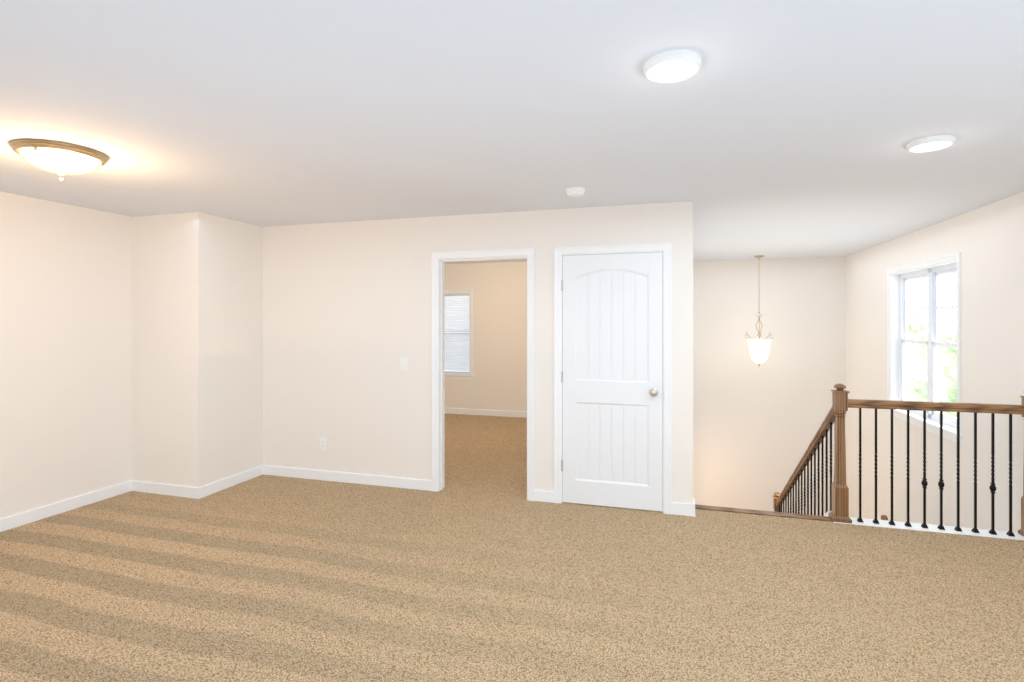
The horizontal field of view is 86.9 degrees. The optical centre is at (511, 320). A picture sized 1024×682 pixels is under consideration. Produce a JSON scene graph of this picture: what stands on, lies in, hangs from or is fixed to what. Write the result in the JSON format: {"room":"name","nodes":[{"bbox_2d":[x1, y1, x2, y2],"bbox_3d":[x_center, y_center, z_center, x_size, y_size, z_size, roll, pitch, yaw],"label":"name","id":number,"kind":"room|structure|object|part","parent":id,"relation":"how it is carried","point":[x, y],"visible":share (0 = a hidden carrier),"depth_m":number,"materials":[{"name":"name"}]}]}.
{"room":"upstairs loft landing","nodes":[
{"label":"upstairs loft landing","id":0,"kind":"room"},
{"bbox_2d":[0,191,131,518],"bbox_3d":[-3.668,0.440,3.955,0.120,2.720,10.940,0,0,16],"label":"wall","id":1,"kind":"structure","parent":0,"point":[65,351],"depth_m":4.24,"materials":[{"name":"white paint"}]},
{"bbox_2d":[0,480,131,531],"bbox_3d":[-4.239,1.454,1.795,0.018,0.092,6.234,0,0,16],"label":"baseboard","id":2,"kind":"structure","parent":1,"relation":"attached to","point":[56,508],"depth_m":4.22,"materials":[{"name":"white wood"}]},
{"bbox_2d":[132,212,262,487],"bbox_3d":[-2.899,0.290,5.036,0.740,2.420,0.750,0,0,16],"label":"wall","id":3,"kind":"structure","parent":0,"point":[197,349],"depth_m":4.72,"materials":[{"name":"white paint"}]},
{"bbox_2d":[132,480,199,498],"bbox_3d":[-2.986,1.454,4.663,0.732,0.092,0.022,0,0,16],"label":"baseboard","id":4,"kind":"structure","parent":3,"relation":"attached to","point":[138,486],"depth_m":4.65,"materials":[{"name":"white wood"}]},
{"bbox_2d":[200,465,263,497],"bbox_3d":[-2.539,1.454,4.924,0.022,0.092,0.720,0,0,16],"label":"baseboard","id":5,"kind":"structure","parent":3,"relation":"attached to","point":[219,485],"depth_m":4.89,"materials":[{"name":"white wood"}]},
{"bbox_2d":[263,201,692,503],"bbox_3d":[-0.860,0.290,4.886,4.735,2.420,0.120,0,0,16],"label":"wall","id":6,"kind":"structure","parent":0,"point":[346,316],"depth_m":4.90,"materials":[{"name":"white paint"}]},
{"bbox_2d":[320,438,325,450],"bbox_3d":[-1.779,1.163,5.091,0.072,0.116,0.008,0,0,16],"label":"electrical outlet plate","id":7,"kind":"object","parent":6,"relation":"attached to","point":[322,444],"visible":1,"depth_m":5.09,"materials":[{"name":"white plastic"}]},
{"bbox_2d":[264,465,430,490],"bbox_3d":[-1.574,1.454,5.029,1.813,0.092,0.018,0,0,16],"label":"baseboard","id":8,"kind":"structure","parent":6,"relation":"attached to","point":[398,482],"depth_m":5.00,"materials":[{"name":"white wood"}]},
{"bbox_2d":[401,357,407,369],"bbox_3d":[-0.967,0.385,4.847,0.072,0.116,0.014,0,0,16],"label":"switch plate","id":9,"kind":"object","parent":6,"relation":"attached to","point":[404,363],"visible":1,"depth_m":4.85,"materials":[{"name":"white plastic"}]},
{"bbox_2d":[431,248,533,500],"bbox_3d":[-0.241,0.448,4.702,0.928,2.104,0.156,0,0,16],"label":"door frame","id":10,"kind":"structure","parent":6,"relation":"attached to","point":[438,259],"depth_m":4.75,"materials":[{"name":"white wood"}]},
{"bbox_2d":[561,252,662,510],"bbox_3d":[0.787,0.477,4.323,0.802,2.029,0.102,0,0,16],"label":"closet door","id":11,"kind":"structure","parent":6,"relation":"in","point":[612,376],"depth_m":4.34,"materials":[{"name":"white wood"}]},
{"bbox_2d":[554,243,671,514],"bbox_3d":[0.812,0.448,4.390,0.928,2.104,0.156,0,0,16],"label":"door frame","id":12,"kind":"structure","parent":6,"relation":"attached to","point":[561,252],"depth_m":4.29,"materials":[{"name":"white wood"}]},
{"bbox_2d":[672,502,679,511],"bbox_3d":[1.816,1.454,6.022,0.018,0.092,3.580,0,0,16],"label":"baseboard","id":13,"kind":"structure","parent":6,"relation":"attached to","point":[675,506],"depth_m":4.18,"materials":[{"name":"white wood"}]},
{"bbox_2d":[445,261,526,411],"bbox_3d":[0.139,0.290,8.469,4.615,2.420,0.120,0,0,16],"label":"wall","id":14,"kind":"structure","parent":0,"point":[499,382],"depth_m":8.53,"materials":[{"name":"white paint"}]},
{"bbox_2d":[445,289,474,379],"bbox_3d":[-1.039,0.224,8.797,0.950,1.453,0.150,0,0,16],"label":"bedroom window","id":15,"kind":"structure","parent":14,"relation":"in","point":[463,295],"depth_m":8.72,"materials":[{"name":"white"}]},
{"bbox_2d":[445,408,526,417],"bbox_3d":[0.120,1.454,8.407,4.623,0.092,0.018,0,0,16],"label":"baseboard","id":16,"kind":"structure","parent":14,"relation":"attached to","point":[522,414],"depth_m":8.55,"materials":[{"name":"white wood"}]},
{"bbox_2d":[0,413,1023,681],"bbox_3d":[-0.264,1.650,2.946,7.220,0.300,10.940,0,0,16],"label":"floor","id":17,"kind":"structure","parent":0,"point":[266,578],"depth_m":3.01,"materials":[{"name":"carpet"}]},
{"bbox_2d":[0,0,1023,263],"bbox_3d":[-0.158,-0.995,3.306,7.220,0.150,11.690,0,0,16],"label":"ceiling","id":18,"kind":"structure","parent":0,"point":[780,128],"depth_m":2.37,"materials":[{"name":"white paint"}]},
{"bbox_2d":[9,139,108,179],"bbox_3d":[-2.447,-0.841,2.936,0.416,0.158,0.416,0,0,16],"label":"flush-mount light","id":19,"kind":"object","parent":18,"relation":"attached to","point":[61,159],"visible":1,"depth_m":2.83,"materials":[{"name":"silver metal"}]},
{"bbox_3d":[-2.447,-0.845,2.936,0.344,0.090,0.344,0,0,16],"label":"glass","id":20,"kind":"part","parent":19,"relation":"part of","materials":[{"name":"white glass"}]},
{"bbox_2d":[565,187,585,196],"bbox_3d":[0.445,-0.897,3.790,0.140,0.045,0.140,0,0,16],"label":"smoke detector","id":21,"kind":"object","parent":18,"relation":"attached to","point":[575,191],"visible":1,"depth_m":3.75,"materials":[{"name":"white plastic"}]},
{"bbox_2d":[643,50,701,82],"bbox_3d":[0.574,-0.905,1.937,0.200,0.029,0.200,0,0,16],"label":"recessed light","id":22,"kind":"object","parent":18,"relation":"in","point":[672,66],"visible":1,"depth_m":1.91,"materials":[{"name":"white plastic"}]},
{"bbox_2d":[745,255,773,366],"bbox_3d":[3.495,-0.135,7.645,0.372,1.570,0.385,0,0,16],"label":"pendant light","id":23,"kind":"object","parent":18,"relation":"hanging from","point":[759,349],"visible":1,"depth_m":7.57,"materials":[{"name":"white glass"}]},
{"bbox_3d":[3.497,0.433,7.652,0.372,0.358,0.372,0,0,16],"label":"lamp shade","id":24,"kind":"part","parent":23,"relation":"part of","materials":[{"name":"white glass"}]},
{"bbox_2d":[906,135,954,152],"bbox_3d":[2.146,-0.905,2.775,0.200,0.029,0.200,0,0,16],"label":"recessed light","id":25,"kind":"object","parent":18,"relation":"in","point":[931,143],"visible":1,"depth_m":2.75,"materials":[{"name":"white plastic"}]},
{"bbox_2d":[693,257,845,515],"bbox_3d":[3.756,1.810,8.180,2.485,5.460,0.120,0,0,16],"label":"wall","id":26,"kind":"structure","parent":0,"point":[755,427],"depth_m":8.11,"materials":[{"name":"white paint"}]},
{"bbox_2d":[846,192,1023,531],"bbox_3d":[3.261,1.810,2.293,0.150,5.460,11.690,0,0,16],"label":"wall","id":27,"kind":"structure","parent":0,"point":[987,241],"depth_m":4.66,"materials":[{"name":"white paint"}]},
{"bbox_2d":[887,252,961,443],"bbox_3d":[4.175,0.238,5.451,0.180,1.663,1.665,0,0,16],"label":"window","id":28,"kind":"structure","parent":27,"relation":"in","point":[900,277],"depth_m":5.48,"materials":[{"name":"white"}]},
{"label":"outside","id":29,"kind":"structure","parent":0,"visible":0},
{"bbox_2d":[445,297,468,369],"bbox_3d":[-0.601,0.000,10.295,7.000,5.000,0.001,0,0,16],"label":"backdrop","id":30,"kind":"structure","parent":29,"point":[456,337],"depth_m":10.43,"materials":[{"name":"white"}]},
{"bbox_2d":[907,272,956,417],"bbox_3d":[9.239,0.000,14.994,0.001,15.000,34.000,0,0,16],"label":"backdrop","id":31,"kind":"structure","parent":29,"point":[949,382],"depth_m":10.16,"materials":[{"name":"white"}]},
{"bbox_3d":[3.145,4.640,6.119,2.485,0.200,4.420,0,0,16],"label":"floor","id":32,"kind":"structure","parent":0,"visible":0},
{"bbox_2d":[695,384,1023,539],"bbox_3d":[3.125,2.561,6.052,2.237,4.179,4.311,0,0,16],"label":"railing","id":33,"kind":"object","parent":32,"relation":"on","point":[842,403],"depth_m":4.00,"materials":[{"name":"brown wood"}]}
]}

